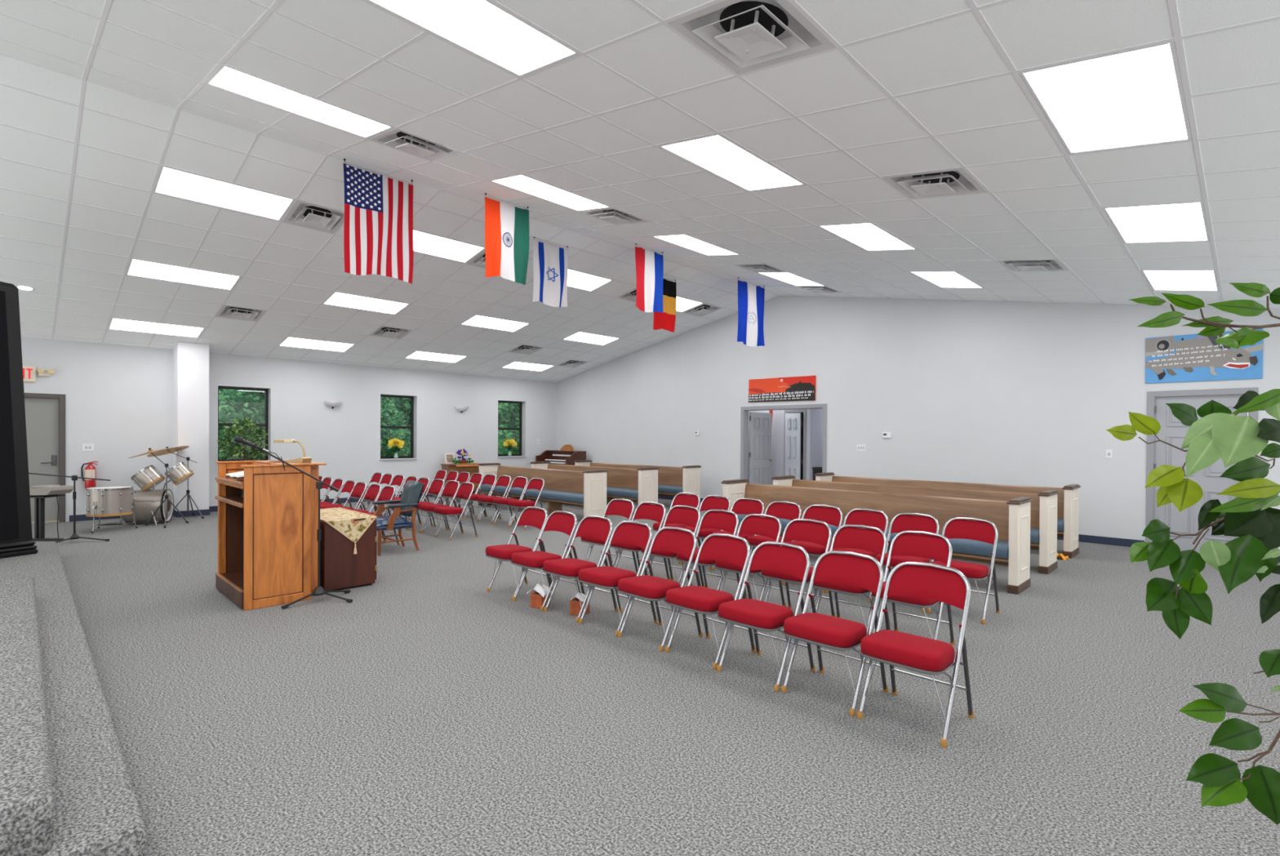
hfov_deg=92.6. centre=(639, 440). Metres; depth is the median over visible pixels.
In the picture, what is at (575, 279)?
ceiling light
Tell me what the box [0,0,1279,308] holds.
ceiling
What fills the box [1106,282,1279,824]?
artificial ficus
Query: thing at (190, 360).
column
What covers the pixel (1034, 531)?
cushion
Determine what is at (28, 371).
exit sign
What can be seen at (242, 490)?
box
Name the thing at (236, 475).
open book
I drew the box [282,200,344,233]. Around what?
ceiling vent
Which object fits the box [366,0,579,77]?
ceiling light
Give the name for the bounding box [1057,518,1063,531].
cushion
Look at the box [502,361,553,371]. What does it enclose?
ceiling light
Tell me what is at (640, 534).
folding chair
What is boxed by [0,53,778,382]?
ceiling
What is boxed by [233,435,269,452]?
microphone
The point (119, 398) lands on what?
wall
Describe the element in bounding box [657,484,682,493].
cushion
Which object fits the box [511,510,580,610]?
folding chair
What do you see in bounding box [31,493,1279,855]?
floor
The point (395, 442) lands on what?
flower vase
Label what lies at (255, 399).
leafy tree
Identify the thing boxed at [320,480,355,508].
folding chair
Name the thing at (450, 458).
photo
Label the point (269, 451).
microphone cable
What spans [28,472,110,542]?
microphone stand
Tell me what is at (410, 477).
folding chair
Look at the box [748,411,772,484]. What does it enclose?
door
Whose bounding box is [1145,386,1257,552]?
door
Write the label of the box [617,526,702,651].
folding chair
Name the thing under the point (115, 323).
ceiling light
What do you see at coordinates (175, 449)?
cymbal
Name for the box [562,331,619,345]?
ceiling light
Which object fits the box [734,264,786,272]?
ceiling vent
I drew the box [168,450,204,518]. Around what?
cymbal stand
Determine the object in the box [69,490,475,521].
baseboard
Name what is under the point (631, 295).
ceiling vent
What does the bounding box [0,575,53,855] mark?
step
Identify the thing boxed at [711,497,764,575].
folding chair
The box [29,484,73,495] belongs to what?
keyboard
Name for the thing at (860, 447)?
switch plate
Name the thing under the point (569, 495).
cushion
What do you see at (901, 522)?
folding chair
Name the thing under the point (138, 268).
ceiling light
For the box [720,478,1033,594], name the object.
pew
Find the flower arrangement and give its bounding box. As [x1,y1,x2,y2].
[451,448,474,463]
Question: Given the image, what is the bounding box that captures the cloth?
[1057,552,1068,559]
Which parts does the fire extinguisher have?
valve handle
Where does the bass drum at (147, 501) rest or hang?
on the floor
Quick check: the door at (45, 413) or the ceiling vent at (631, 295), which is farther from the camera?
the ceiling vent at (631, 295)
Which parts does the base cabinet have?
cabinet door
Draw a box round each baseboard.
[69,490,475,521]
[657,495,1279,561]
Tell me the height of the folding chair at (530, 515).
0.783 m
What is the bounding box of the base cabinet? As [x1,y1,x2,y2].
[320,516,377,590]
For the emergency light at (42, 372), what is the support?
attached to the wall at (119, 398)
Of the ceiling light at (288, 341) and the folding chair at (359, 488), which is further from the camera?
the ceiling light at (288, 341)
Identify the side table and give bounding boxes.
[440,462,479,497]
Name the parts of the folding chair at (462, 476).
seat, frame, backrest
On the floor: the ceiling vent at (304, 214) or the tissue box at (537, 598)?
the tissue box at (537, 598)
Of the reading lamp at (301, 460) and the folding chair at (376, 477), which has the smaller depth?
the reading lamp at (301, 460)
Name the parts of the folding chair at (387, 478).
seat, backrest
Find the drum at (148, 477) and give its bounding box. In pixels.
[130,464,164,490]
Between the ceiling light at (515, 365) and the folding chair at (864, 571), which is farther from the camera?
the ceiling light at (515, 365)
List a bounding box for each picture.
[748,375,816,402]
[1145,328,1262,383]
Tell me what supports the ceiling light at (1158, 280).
attached to the ceiling at (905, 86)
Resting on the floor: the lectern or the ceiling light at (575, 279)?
the lectern
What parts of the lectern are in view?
panel, rail, panel frame, rail, panel, panel frame, box trim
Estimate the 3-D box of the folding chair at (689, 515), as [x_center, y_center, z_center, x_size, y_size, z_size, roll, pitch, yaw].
[0.306,1.032,5.918,0.443,0.783,0.515,1,1,44]
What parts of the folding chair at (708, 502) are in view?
seat, backrest, frame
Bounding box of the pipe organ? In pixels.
[535,444,586,465]
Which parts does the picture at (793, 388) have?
tank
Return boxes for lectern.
[214,459,326,610]
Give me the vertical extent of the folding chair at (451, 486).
0.783 m
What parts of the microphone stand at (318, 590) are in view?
boom arm, leg, leg, leg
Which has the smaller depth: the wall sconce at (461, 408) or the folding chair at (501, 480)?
the folding chair at (501, 480)
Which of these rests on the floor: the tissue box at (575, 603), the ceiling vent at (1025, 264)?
the tissue box at (575, 603)
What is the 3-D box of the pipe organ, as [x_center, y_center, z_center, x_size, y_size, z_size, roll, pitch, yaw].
[-2.128,0.719,16.407,1.380,1.245,0.640,1,1,45]
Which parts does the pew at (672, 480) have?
post, backrest, rail, post, moulding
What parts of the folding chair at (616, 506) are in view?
seat, backrest, leg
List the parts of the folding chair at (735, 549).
seat, leg, brace rod, backrest, leg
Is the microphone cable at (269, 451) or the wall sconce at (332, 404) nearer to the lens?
the microphone cable at (269, 451)
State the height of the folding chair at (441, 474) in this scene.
0.783 m
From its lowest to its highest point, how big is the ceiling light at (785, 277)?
0.186 m
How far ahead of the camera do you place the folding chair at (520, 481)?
10.14 m
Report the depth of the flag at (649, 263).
8.92 m
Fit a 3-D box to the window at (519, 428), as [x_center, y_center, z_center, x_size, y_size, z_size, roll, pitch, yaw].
[-3.462,-0.311,16.286,0.265,1.490,0.870,1,1,45]
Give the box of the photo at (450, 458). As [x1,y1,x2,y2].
[446,453,453,462]
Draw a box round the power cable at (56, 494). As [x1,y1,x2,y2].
[56,493,58,537]
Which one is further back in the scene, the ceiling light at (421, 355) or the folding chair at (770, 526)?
the ceiling light at (421, 355)
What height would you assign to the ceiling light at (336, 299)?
0.187 m
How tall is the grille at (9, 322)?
2.560 m
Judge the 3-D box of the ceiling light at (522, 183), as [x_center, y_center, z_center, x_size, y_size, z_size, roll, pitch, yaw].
[-0.936,-2.683,6.567,0.588,0.186,1.194,1,1,45]
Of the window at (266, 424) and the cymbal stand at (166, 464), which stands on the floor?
the cymbal stand at (166, 464)
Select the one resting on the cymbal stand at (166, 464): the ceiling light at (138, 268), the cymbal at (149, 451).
the cymbal at (149, 451)
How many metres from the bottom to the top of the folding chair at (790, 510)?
0.783 m
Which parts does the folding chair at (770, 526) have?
seat, backrest, leg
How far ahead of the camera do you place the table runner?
5.85 m
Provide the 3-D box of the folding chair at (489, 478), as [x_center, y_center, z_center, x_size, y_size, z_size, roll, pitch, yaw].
[-2.800,0.982,10.752,0.443,0.783,0.515,1,1,45]
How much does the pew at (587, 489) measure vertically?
0.885 m
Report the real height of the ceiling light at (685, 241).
0.186 m
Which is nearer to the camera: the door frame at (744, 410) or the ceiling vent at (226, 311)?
the ceiling vent at (226, 311)
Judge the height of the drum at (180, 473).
0.456 m
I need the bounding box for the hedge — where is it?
[218,388,519,457]
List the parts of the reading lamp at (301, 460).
lamp shade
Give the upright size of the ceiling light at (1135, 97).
0.186 m
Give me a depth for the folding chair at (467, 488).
8.79 m
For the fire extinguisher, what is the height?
0.469 m
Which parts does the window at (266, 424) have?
meeting rail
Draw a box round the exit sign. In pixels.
[22,364,35,382]
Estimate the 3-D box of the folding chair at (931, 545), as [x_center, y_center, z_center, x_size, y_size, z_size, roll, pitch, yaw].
[1.915,1.052,4.320,0.443,0.783,0.515,1,1,45]
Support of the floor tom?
on the floor
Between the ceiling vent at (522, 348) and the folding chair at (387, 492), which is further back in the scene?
the ceiling vent at (522, 348)
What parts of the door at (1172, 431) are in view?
panel, panel, panel, panel, panel, panel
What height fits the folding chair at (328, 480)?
0.783 m
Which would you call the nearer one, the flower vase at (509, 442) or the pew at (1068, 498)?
the pew at (1068, 498)
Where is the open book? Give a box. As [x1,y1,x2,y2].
[225,471,244,479]
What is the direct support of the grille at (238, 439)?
attached to the microphone
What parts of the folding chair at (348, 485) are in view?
seat, frame, backrest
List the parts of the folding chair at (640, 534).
seat, leg, brace rod, backrest, leg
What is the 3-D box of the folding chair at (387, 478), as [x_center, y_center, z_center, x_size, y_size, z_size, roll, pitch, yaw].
[-4.618,0.971,10.751,0.443,0.783,0.515,1,1,45]
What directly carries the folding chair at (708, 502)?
on the floor
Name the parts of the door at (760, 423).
panel, panel, panel, panel, panel, panel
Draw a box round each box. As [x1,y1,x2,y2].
[241,488,244,497]
[526,582,549,608]
[569,592,589,614]
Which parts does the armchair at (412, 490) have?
leg, seat, seat frame, leg, rail, backrest, leg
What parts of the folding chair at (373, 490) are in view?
seat, frame, backrest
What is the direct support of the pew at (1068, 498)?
on the floor
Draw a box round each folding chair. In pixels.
[318,475,323,480]
[320,476,333,502]
[320,478,343,504]
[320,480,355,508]
[324,481,366,509]
[350,471,385,515]
[351,483,384,541]
[359,473,393,514]
[362,485,399,545]
[369,474,408,519]
[382,475,420,523]
[392,476,433,528]
[408,478,448,532]
[420,480,462,535]
[422,469,448,505]
[427,470,459,506]
[433,481,478,540]
[438,471,472,515]
[450,472,485,518]
[462,473,499,520]
[476,475,514,524]
[484,506,551,599]
[492,475,528,526]
[507,477,544,529]
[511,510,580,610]
[542,515,617,622]
[577,520,657,635]
[580,497,638,572]
[609,501,670,579]
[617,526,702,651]
[640,505,705,586]
[652,492,700,563]
[665,533,755,668]
[675,509,741,592]
[680,494,730,569]
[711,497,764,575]
[715,513,786,605]
[716,541,815,691]
[746,501,801,584]
[760,518,835,616]
[781,550,888,715]
[784,504,842,592]
[813,524,890,635]
[826,508,888,601]
[857,561,973,747]
[871,530,955,644]
[875,512,939,612]
[926,516,999,623]
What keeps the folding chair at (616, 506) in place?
on the floor
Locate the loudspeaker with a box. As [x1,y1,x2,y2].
[0,280,38,558]
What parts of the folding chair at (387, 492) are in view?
seat, frame, backrest, leg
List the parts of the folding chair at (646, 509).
seat, leg, backrest, leg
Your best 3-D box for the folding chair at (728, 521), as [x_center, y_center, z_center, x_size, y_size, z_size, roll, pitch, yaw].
[0.621,1.036,5.592,0.443,0.783,0.515,1,1,44]
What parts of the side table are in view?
table door, table door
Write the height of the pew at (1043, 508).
0.885 m
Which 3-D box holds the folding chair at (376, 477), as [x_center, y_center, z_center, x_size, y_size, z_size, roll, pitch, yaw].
[-4.938,0.967,11.078,0.443,0.783,0.515,1,1,44]
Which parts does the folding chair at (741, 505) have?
seat, backrest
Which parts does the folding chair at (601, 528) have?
seat, leg, backrest, leg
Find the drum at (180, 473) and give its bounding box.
[163,462,194,488]
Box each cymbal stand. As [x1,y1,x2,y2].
[145,452,188,528]
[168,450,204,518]
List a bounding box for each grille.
[0,290,18,540]
[233,435,243,443]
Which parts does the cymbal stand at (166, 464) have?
leg, boom arm, leg, leg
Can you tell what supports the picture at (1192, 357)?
attached to the wall at (1006, 393)
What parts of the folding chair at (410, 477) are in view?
seat, frame, backrest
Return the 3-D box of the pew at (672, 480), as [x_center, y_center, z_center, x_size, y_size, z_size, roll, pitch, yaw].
[-0.166,0.929,13.563,3.511,0.885,0.500,1,1,45]
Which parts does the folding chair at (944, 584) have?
brace rod, leg, seat, backrest, brace rod, leg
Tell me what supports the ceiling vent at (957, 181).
in the ceiling at (905, 86)
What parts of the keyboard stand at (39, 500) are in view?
plate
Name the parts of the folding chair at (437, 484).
seat, leg, backrest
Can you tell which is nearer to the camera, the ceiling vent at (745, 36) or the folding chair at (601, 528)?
the ceiling vent at (745, 36)
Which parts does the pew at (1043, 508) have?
post, backrest, rail, post, post, moulding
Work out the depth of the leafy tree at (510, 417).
22.39 m
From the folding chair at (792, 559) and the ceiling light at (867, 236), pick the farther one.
the ceiling light at (867, 236)
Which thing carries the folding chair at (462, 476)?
on the floor
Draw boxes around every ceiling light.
[107,317,204,337]
[125,258,240,290]
[153,165,294,221]
[205,64,393,138]
[279,337,354,351]
[323,291,409,314]
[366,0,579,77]
[404,351,467,363]
[413,229,484,262]
[461,315,529,332]
[489,174,609,211]
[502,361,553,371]
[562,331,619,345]
[567,268,612,291]
[651,234,738,255]
[658,133,804,191]
[675,296,702,311]
[758,271,823,285]
[818,222,917,250]
[910,271,983,288]
[1018,40,1192,154]
[1102,201,1210,243]
[1141,270,1219,291]
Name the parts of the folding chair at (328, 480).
backrest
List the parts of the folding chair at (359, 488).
seat, frame, backrest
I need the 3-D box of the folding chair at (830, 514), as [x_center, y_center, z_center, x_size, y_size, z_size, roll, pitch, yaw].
[1.724,1.040,6.061,0.443,0.783,0.515,1,1,44]
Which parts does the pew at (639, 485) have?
post, backrest, rail, post, moulding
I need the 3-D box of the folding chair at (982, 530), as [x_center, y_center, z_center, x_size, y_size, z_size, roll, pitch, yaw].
[2.699,1.052,5.112,0.443,0.783,0.515,1,1,45]
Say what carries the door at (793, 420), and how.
attached to the door frame at (793, 411)
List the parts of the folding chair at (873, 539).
leg, seat, backrest, brace rod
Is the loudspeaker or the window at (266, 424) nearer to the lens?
the loudspeaker
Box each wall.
[21,336,557,521]
[557,295,1279,549]
[747,408,822,484]
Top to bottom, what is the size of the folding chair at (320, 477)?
0.783 m
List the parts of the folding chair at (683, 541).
seat, leg, brace rod, backrest, leg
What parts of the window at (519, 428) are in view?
meeting rail, sill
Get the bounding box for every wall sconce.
[324,400,341,408]
[454,405,468,413]
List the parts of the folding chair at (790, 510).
seat, frame, backrest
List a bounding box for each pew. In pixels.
[477,462,608,518]
[529,461,659,505]
[573,459,701,507]
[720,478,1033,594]
[771,475,1059,573]
[813,471,1080,558]
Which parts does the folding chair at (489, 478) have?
seat, backrest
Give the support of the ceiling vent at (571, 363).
in the ceiling at (82, 161)
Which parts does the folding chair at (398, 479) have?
seat, frame, backrest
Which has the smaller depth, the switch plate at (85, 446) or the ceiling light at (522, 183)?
the ceiling light at (522, 183)
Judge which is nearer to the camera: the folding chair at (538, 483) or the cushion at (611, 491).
the folding chair at (538, 483)
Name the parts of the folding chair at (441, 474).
frame, backrest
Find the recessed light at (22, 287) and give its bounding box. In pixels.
[15,284,35,290]
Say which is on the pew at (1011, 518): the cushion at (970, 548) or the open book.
the cushion at (970, 548)
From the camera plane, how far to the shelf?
5.50 m
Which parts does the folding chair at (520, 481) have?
seat, backrest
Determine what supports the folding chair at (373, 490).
on the floor
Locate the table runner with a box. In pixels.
[320,506,376,553]
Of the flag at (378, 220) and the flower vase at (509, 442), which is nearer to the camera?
the flag at (378, 220)
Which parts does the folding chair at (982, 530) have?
seat, backrest, leg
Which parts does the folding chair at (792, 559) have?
brace rod, leg, seat, brace rod, backrest, leg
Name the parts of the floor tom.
leg, leg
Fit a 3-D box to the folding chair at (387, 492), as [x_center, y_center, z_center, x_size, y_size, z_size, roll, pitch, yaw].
[-3.517,0.995,8.101,0.443,0.783,0.515,1,1,44]
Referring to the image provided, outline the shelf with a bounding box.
[222,495,244,503]
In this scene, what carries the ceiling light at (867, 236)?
attached to the ceiling at (905, 86)
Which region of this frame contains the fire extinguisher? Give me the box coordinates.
[80,461,97,488]
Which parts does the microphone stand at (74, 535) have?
leg, boom arm, leg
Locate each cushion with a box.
[480,484,583,503]
[606,486,638,497]
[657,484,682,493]
[737,513,1008,559]
[1030,527,1039,543]
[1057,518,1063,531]
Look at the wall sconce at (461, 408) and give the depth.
15.05 m
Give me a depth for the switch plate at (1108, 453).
8.52 m
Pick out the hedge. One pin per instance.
(403, 404)
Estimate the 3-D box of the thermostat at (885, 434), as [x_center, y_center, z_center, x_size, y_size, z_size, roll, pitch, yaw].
[4.313,-0.098,10.693,0.155,0.100,0.033,1,1,45]
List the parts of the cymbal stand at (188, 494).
leg, boom arm, leg, leg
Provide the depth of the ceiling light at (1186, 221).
4.89 m
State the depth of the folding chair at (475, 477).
11.10 m
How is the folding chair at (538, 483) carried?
on the floor
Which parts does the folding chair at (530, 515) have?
seat, leg, backrest, leg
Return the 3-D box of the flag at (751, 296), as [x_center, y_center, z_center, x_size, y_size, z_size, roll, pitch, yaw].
[1.982,-2.255,10.880,0.089,1.158,0.833,1,1,45]
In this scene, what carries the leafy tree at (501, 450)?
on the ground
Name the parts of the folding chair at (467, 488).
seat, leg, backrest, leg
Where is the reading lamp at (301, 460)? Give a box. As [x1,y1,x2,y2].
[273,439,311,462]
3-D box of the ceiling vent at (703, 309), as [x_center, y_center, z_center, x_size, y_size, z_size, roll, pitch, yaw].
[1.280,-2.689,12.523,0.576,0.161,0.585,1,1,45]
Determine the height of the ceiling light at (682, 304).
0.187 m
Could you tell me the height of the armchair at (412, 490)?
0.881 m
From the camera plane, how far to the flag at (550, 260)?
8.69 m
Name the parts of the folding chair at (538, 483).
seat, backrest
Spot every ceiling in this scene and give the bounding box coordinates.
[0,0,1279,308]
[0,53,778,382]
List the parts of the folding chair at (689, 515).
seat, leg, backrest, leg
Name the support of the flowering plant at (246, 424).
on the floor
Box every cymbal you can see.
[128,447,172,457]
[146,445,189,456]
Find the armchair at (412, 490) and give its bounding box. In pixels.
[372,480,424,555]
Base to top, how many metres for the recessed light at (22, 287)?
0.039 m
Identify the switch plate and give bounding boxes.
[81,443,93,450]
[856,444,865,451]
[1105,448,1112,457]
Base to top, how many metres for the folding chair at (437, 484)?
0.783 m
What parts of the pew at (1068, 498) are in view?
post, backrest, rail, post, post, moulding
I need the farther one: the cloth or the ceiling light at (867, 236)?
the cloth
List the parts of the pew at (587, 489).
post, post, rail, backrest, post, moulding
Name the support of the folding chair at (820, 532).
on the floor
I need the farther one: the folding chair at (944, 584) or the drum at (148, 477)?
the drum at (148, 477)
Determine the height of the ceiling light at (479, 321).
0.187 m
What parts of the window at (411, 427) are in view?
meeting rail, sill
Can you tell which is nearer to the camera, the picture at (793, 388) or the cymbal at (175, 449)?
the cymbal at (175, 449)
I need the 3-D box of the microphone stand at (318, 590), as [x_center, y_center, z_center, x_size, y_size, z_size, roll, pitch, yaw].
[-2.842,0.713,5.252,0.386,1.387,0.814,1,1,45]
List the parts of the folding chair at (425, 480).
frame, backrest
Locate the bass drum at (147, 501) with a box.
[121,488,173,525]
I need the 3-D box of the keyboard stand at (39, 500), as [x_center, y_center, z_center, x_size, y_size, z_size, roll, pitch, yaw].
[-8.195,1.049,8.326,0.660,0.615,0.300,0,0,0]
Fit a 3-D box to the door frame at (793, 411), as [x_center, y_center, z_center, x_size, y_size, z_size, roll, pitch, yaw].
[3.444,0.354,13.488,0.540,2.080,0.162,1,1,45]
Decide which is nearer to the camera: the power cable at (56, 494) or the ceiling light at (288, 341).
the power cable at (56, 494)
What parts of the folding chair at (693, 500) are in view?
seat, frame, backrest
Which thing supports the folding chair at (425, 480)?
on the floor
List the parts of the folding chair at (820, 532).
leg, seat, backrest, leg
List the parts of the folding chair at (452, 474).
seat, backrest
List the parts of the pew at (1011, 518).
post, moulding, backrest, rail, post, post, moulding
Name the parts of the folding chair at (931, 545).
leg, seat, backrest, brace rod, leg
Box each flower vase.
[387,437,404,457]
[502,438,517,455]
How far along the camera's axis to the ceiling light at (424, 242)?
8.49 m
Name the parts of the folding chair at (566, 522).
seat, leg, backrest, leg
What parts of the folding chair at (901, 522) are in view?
seat, backrest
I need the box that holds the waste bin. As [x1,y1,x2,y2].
[812,466,822,479]
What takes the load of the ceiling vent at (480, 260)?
in the ceiling at (82, 161)
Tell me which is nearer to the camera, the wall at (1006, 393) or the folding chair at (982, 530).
the folding chair at (982, 530)
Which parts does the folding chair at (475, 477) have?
seat, backrest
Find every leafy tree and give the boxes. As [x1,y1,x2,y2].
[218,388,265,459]
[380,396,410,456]
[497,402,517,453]
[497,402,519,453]
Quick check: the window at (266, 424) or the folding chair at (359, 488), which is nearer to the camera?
the folding chair at (359, 488)
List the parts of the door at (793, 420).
panel, panel, panel, panel, panel, panel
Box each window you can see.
[217,386,268,463]
[379,394,417,459]
[497,400,526,457]
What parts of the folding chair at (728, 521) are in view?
seat, leg, backrest, leg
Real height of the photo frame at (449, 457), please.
0.264 m
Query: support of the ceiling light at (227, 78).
attached to the ceiling at (905, 86)
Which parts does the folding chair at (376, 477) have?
seat, frame, backrest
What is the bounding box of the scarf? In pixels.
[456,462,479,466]
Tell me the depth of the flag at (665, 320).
10.56 m
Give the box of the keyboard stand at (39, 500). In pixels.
[30,493,64,540]
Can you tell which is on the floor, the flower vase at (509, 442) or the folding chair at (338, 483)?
the folding chair at (338, 483)
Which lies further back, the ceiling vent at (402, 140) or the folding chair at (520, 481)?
the folding chair at (520, 481)
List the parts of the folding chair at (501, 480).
seat, backrest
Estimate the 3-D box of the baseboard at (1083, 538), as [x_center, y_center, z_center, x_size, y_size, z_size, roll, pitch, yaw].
[3.163,1.350,11.848,15.494,0.105,0.012,1,1,45]
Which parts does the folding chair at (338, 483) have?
seat, backrest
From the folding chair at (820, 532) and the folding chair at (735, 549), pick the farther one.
the folding chair at (820, 532)
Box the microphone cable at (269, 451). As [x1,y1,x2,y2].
[269,451,285,471]
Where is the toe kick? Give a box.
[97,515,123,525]
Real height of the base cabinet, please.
0.664 m
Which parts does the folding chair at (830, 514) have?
seat, frame, backrest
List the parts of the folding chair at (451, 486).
seat, leg, backrest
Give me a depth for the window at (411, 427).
14.37 m
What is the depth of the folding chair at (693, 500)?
7.42 m
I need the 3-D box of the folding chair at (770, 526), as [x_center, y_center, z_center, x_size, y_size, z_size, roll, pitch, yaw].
[0.936,1.040,5.266,0.515,0.783,0.443,0,1,-45]
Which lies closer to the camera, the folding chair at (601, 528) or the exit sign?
the folding chair at (601, 528)
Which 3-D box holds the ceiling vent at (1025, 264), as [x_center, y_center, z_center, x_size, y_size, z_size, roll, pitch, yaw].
[4.401,-1.982,6.858,0.576,0.160,0.585,1,1,45]
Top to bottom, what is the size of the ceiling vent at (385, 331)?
0.161 m
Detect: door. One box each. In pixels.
[24,392,65,524]
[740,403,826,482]
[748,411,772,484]
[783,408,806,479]
[784,413,800,479]
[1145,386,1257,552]
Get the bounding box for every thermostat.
[694,431,699,435]
[882,431,891,437]
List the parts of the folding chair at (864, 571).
brace rod, leg, seat, backrest, brace rod, leg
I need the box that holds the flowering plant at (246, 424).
[216,417,270,460]
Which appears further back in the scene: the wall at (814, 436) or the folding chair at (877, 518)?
the wall at (814, 436)
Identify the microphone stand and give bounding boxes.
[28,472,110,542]
[252,443,352,608]
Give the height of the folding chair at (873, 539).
0.783 m
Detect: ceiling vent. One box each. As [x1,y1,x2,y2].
[215,304,266,321]
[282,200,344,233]
[370,128,461,160]
[370,325,412,338]
[466,250,485,267]
[507,344,543,354]
[556,359,587,367]
[580,208,648,224]
[617,288,636,302]
[666,0,835,74]
[683,303,721,316]
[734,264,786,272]
[796,285,841,293]
[881,168,986,198]
[996,259,1068,271]
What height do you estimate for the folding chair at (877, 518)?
0.783 m
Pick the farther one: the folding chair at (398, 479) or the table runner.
the folding chair at (398, 479)
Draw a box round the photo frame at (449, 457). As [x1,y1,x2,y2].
[444,453,454,463]
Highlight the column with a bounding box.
[173,341,208,511]
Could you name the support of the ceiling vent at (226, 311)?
in the ceiling at (82, 161)
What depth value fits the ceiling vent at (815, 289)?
10.71 m
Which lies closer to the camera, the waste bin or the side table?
the waste bin
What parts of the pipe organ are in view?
console panel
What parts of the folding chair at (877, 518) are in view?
seat, backrest, frame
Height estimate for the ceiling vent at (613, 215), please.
0.160 m
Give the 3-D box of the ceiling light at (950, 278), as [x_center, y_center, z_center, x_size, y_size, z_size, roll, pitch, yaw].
[4.198,-2.231,8.346,0.588,0.186,1.194,1,1,45]
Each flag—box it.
[342,158,413,284]
[484,192,528,284]
[533,236,568,306]
[635,243,663,312]
[653,277,676,332]
[737,277,764,346]
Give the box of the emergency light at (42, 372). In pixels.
[37,368,54,376]
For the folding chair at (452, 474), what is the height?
0.783 m
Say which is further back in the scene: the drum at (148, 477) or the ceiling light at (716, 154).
the drum at (148, 477)
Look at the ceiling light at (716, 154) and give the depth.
4.84 m
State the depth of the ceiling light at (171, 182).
6.64 m
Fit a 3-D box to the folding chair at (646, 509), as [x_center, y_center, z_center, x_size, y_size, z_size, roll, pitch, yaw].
[-0.016,1.028,6.238,0.443,0.783,0.515,1,1,44]
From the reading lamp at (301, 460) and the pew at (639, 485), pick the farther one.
the pew at (639, 485)
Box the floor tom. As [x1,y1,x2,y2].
[85,485,137,533]
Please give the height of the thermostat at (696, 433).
0.100 m
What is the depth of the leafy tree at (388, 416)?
18.07 m
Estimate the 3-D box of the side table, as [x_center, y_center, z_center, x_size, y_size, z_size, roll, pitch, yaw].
[-4.309,0.944,14.711,0.392,0.790,0.840,1,1,45]
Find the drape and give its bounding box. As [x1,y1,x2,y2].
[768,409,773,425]
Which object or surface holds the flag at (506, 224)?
hanging from the ceiling at (905, 86)

